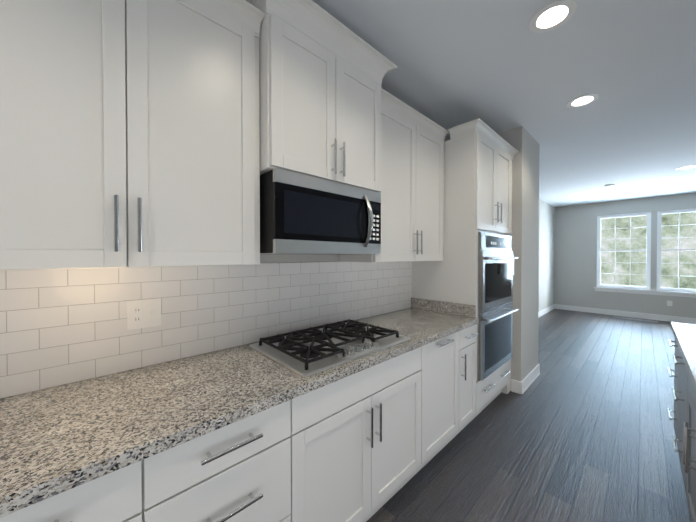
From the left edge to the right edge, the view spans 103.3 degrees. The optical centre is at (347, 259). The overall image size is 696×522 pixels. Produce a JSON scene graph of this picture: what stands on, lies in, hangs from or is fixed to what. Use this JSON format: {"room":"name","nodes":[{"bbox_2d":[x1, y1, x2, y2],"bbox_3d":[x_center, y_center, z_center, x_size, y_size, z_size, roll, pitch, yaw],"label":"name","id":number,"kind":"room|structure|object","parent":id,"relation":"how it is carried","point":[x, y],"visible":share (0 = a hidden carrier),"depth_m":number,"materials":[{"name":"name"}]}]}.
{"room":"kitchen","nodes":[
{"label":"kitchen","id":0,"kind":"room"},
{"bbox_2d":[260,138,447,262],"bbox_3d":[-1.105,0.030,1.164,6.474,2.740,0.140,-1,1,-43],"label":"wall","id":1,"kind":"structure","parent":0,"point":[281,258],"depth_m":1.79,"materials":[{"name":"beige paint"}]},
{"bbox_2d":[0,0,263,270],"bbox_3d":[-0.845,-0.529,1.039,0.952,1.116,0.386,-1,1,-43],"label":"upper cabinet","id":2,"kind":"object","parent":1,"relation":"attached to","point":[129,133],"visible":1,"depth_m":0.93,"materials":[{"name":"white paint"}]},
{"bbox_2d":[0,262,411,398],"bbox_3d":[-0.525,0.252,1.605,3.122,0.456,0.008,-1,1,-43],"label":"tile backsplash","id":3,"kind":"structure","parent":1,"relation":"attached to","point":[58,327],"depth_m":1.29,"materials":[{"name":"white tile"}]},
{"bbox_2d":[127,298,160,329],"bbox_3d":[-0.908,0.244,1.232,0.123,0.126,0.014,-1,1,-43],"label":"outlet","id":4,"kind":"object","parent":3,"relation":"attached to","point":[145,313],"visible":1,"depth_m":1.23,"materials":[{"name":"plastic"}]},
{"bbox_2d":[245,0,396,192],"bbox_3d":[-0.188,-0.808,1.590,0.909,0.798,0.473,-1,1,-43],"label":"upper cabinet","id":5,"kind":"object","parent":1,"relation":"attached to","point":[322,72],"visible":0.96,"depth_m":1.38,"materials":[{"name":"white paint"}]},
{"bbox_2d":[260,168,380,254],"bbox_3d":[-0.178,-0.218,1.600,0.724,0.379,0.476,-1,1,-43],"label":"microwave","id":6,"kind":"object","parent":5,"relation":"attached to","point":[301,214],"visible":1,"depth_m":1.38,"materials":[{"name":"silver metal"}]},
{"bbox_2d":[339,88,448,261],"bbox_3d":[0.404,-0.540,2.204,0.933,1.116,0.386,-1,1,-43],"label":"upper cabinet","id":7,"kind":"object","parent":1,"relation":"attached to","point":[412,179],"visible":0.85,"depth_m":2.05,"materials":[{"name":"white paint"}]},
{"bbox_2d":[312,0,695,206],"bbox_3d":[2.894,-1.443,1.441,12.720,0.200,5.510,-1,1,-43],"label":"ceiling","id":8,"kind":"structure","parent":0,"point":[498,66],"depth_m":2.06,"materials":[{"name":"paint"}]},
{"bbox_2d":[529,0,576,32],"bbox_3d":[1.131,-1.372,1.528,0.212,0.064,0.212,-1,1,-43],"label":"recessed light","id":9,"kind":"object","parent":8,"relation":"in","point":[553,15],"visible":0.98,"depth_m":1.54,"materials":[{"name":"white"}]},
{"bbox_2d":[567,94,598,107],"bbox_3d":[2.002,-1.380,2.354,0.212,0.064,0.212,-1,1,-43],"label":"recessed light","id":10,"kind":"object","parent":8,"relation":"in","point":[582,100],"visible":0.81,"depth_m":2.38,"materials":[{"name":"white"}]},
{"bbox_2d":[676,165,695,169],"bbox_3d":[5.070,-1.397,4.122,0.212,0.064,0.212,-1,1,-43],"label":"recessed light","id":11,"kind":"object","parent":8,"relation":"in","point":[687,167],"visible":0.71,"depth_m":4.15,"materials":[{"name":"white"}]},
{"bbox_2d":[498,126,539,381],"bbox_3d":[1.708,0.008,3.396,0.686,2.740,0.935,-1,1,-43],"label":"wall","id":12,"kind":"structure","parent":0,"point":[525,209],"depth_m":2.91,"materials":[{"name":"beige paint"}]},
{"bbox_2d":[511,379,519,393],"bbox_3d":[1.741,1.321,2.858,0.018,0.125,0.085,-1,1,-43],"label":"baseboard","id":13,"kind":"structure","parent":12,"relation":"attached to","point":[515,386],"depth_m":2.85,"materials":[{"name":"white wood"}]},
{"bbox_2d":[520,364,539,393],"bbox_3d":[2.033,1.319,3.060,0.714,0.125,0.018,-1,1,-43],"label":"baseboard","id":14,"kind":"structure","parent":12,"relation":"attached to","point":[527,381],"depth_m":3.00,"materials":[{"name":"white wood"}]},
{"bbox_2d":[366,309,690,521],"bbox_3d":[2.894,1.457,1.470,12.720,0.120,5.510,-1,1,-43],"label":"floor","id":15,"kind":"structure","parent":0,"point":[580,428],"depth_m":2.06,"materials":[{"name":"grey wood"}]},
{"bbox_2d":[0,460,141,521],"bbox_3d":[-0.917,0.966,0.801,0.457,0.875,0.656,-1,1,-43],"label":"base cabinet","id":16,"kind":"object","parent":15,"relation":"on","point":[115,496],"visible":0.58,"depth_m":0.68,"materials":[{"name":"white paint"}]},
{"bbox_2d":[142,400,290,521],"bbox_3d":[-0.582,0.963,1.114,0.459,0.875,0.656,-1,1,-43],"label":"base cabinet","id":17,"kind":"object","parent":15,"relation":"on","point":[239,471],"visible":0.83,"depth_m":0.89,"materials":[{"name":"white paint"}]},
{"bbox_2d":[289,346,421,521],"bbox_3d":[-0.081,0.958,1.581,0.911,0.875,0.656,-1,1,-43],"label":"base cabinet","id":18,"kind":"object","parent":15,"relation":"on","point":[355,447],"visible":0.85,"depth_m":1.30,"materials":[{"name":"white paint"}]},
{"bbox_2d":[0,297,478,516],"bbox_3d":[-0.310,0.453,1.376,3.121,0.140,0.638,-1,1,-43],"label":"countertop","id":19,"kind":"structure","parent":18,"relation":"on","point":[55,440],"depth_m":0.92,"materials":[{"name":"grey stone"}]},
{"bbox_2d":[249,319,410,376],"bbox_3d":[-0.084,0.456,1.581,0.760,0.048,0.530,-1,1,-43],"label":"gas cooktop","id":20,"kind":"object","parent":19,"relation":"in","point":[304,352],"visible":1,"depth_m":1.47,"materials":[{"name":"silver metal"}]},
{"bbox_2d":[410,331,458,478],"bbox_3d":[0.435,0.954,2.062,0.500,0.875,0.656,-1,1,-43],"label":"base cabinet","id":21,"kind":"object","parent":15,"relation":"on","point":[439,393],"visible":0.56,"depth_m":1.84,"materials":[{"name":"white paint"}]},
{"bbox_2d":[448,325,477,442],"bbox_3d":[0.727,0.951,2.335,0.300,0.875,0.656,-1,1,-43],"label":"base cabinet","id":22,"kind":"object","parent":15,"relation":"on","point":[467,373],"visible":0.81,"depth_m":2.13,"materials":[{"name":"white paint"}]},
{"bbox_2d":[412,118,518,425],"bbox_3d":[1.166,0.141,2.737,1.005,2.488,0.656,-1,1,-43],"label":"tall cabinet","id":23,"kind":"object","parent":15,"relation":"on","point":[479,154],"visible":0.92,"depth_m":2.36,"materials":[{"name":"white paint"}]},
{"bbox_2d":[477,231,518,380],"bbox_3d":[1.368,0.382,2.480,0.761,1.220,0.114,-1,1,-43],"label":"double wall oven","id":24,"kind":"object","parent":23,"relation":"in","point":[496,310],"visible":1,"depth_m":2.40,"materials":[{"name":"silver metal"}]},
{"bbox_2d":[612,316,656,321],"bbox_3d":[6.436,1.347,6.204,0.100,0.008,0.700,-1,1,-43],"label":"floor vent","id":25,"kind":"object","parent":15,"relation":"in","point":[634,319],"visible":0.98,"depth_m":6.16,"materials":[{"name":"grey metal"}]},
{"bbox_2d":[671,341,674,451],"bbox_3d":[2.634,0.959,1.546,0.450,0.876,1.024,-1,1,-43],"label":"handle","id":26,"kind":"object","parent":15,"relation":"on","point":[673,389],"depth_m":1.88,"materials":[{"name":"grey paint"}]},
{"bbox_2d":[675,339,682,466],"bbox_3d":[2.283,0.962,1.218,0.510,0.876,1.024,-1,1,-43],"label":"base cabinet","id":27,"kind":"object","parent":15,"relation":"on","point":[678,357],"depth_m":1.74,"materials":[{"name":"grey paint"}]},
{"bbox_2d":[681,360,695,521],"bbox_3d":[1.829,0.966,0.795,0.850,0.876,1.024,-1,1,-43],"label":"base cabinet","id":28,"kind":"object","parent":15,"relation":"on","point":[684,395],"depth_m":1.35,"materials":[{"name":"grey paint"}]},
{"bbox_2d":[671,322,695,390],"bbox_3d":[1.136,0.515,0.135,4.602,0.040,1.070,-1,1,-43],"label":"countertop","id":29,"kind":"structure","parent":28,"relation":"on","point":[684,335],"depth_m":1.58,"materials":[{"name":"white stone"}]},
{"bbox_2d":[538,199,554,311],"bbox_3d":[3.720,-0.016,5.817,5.560,2.740,0.140,-1,1,-43],"label":"wall","id":30,"kind":"structure","parent":0,"point":[546,254],"depth_m":6.84,"materials":[{"name":"beige paint"}]},
{"bbox_2d":[538,304,553,317],"bbox_3d":[3.664,1.293,5.670,5.260,0.125,0.018,-1,1,-43],"label":"baseboard","id":31,"kind":"structure","parent":30,"relation":"attached to","point":[545,311],"depth_m":6.78,"materials":[{"name":"white wood"}]},
{"bbox_2d":[554,192,695,317],"bbox_3d":[7.451,-0.013,5.571,0.160,2.740,5.310,-1,1,-43],"label":"wall","id":32,"kind":"structure","parent":0,"point":[575,255],"depth_m":6.86,"materials":[{"name":"beige paint"}]},
{"bbox_2d":[554,304,695,324],"bbox_3d":[7.391,1.295,5.518,0.018,0.125,5.296,-1,1,-43],"label":"baseboard","id":33,"kind":"structure","parent":32,"relation":"attached to","point":[636,315],"depth_m":6.41,"materials":[{"name":"white wood"}]},
{"bbox_2d":[594,212,695,297],"bbox_3d":[6.836,-0.131,6.159,0.135,1.855,1.990,-1,1,-43],"label":"window","id":34,"kind":"structure","parent":32,"relation":"in","point":[648,262],"depth_m":6.43,"materials":[{"name":"white wood"}]},
{"bbox_2d":[656,208,695,292],"bbox_3d":[7.198,-0.178,5.819,0.070,1.755,0.900,-1,1,-43],"label":"window","id":35,"kind":"structure","parent":32,"relation":"in","point":[659,249],"depth_m":6.01,"materials":[{"name":"white wood"}]},
{"label":"outside","id":36,"kind":"structure","parent":0,"visible":0},
{"bbox_2d":[601,212,695,288],"bbox_3d":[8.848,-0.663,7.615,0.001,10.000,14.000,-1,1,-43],"label":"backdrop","id":37,"kind":"structure","parent":36,"point":[638,259],"depth_m":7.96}
]}

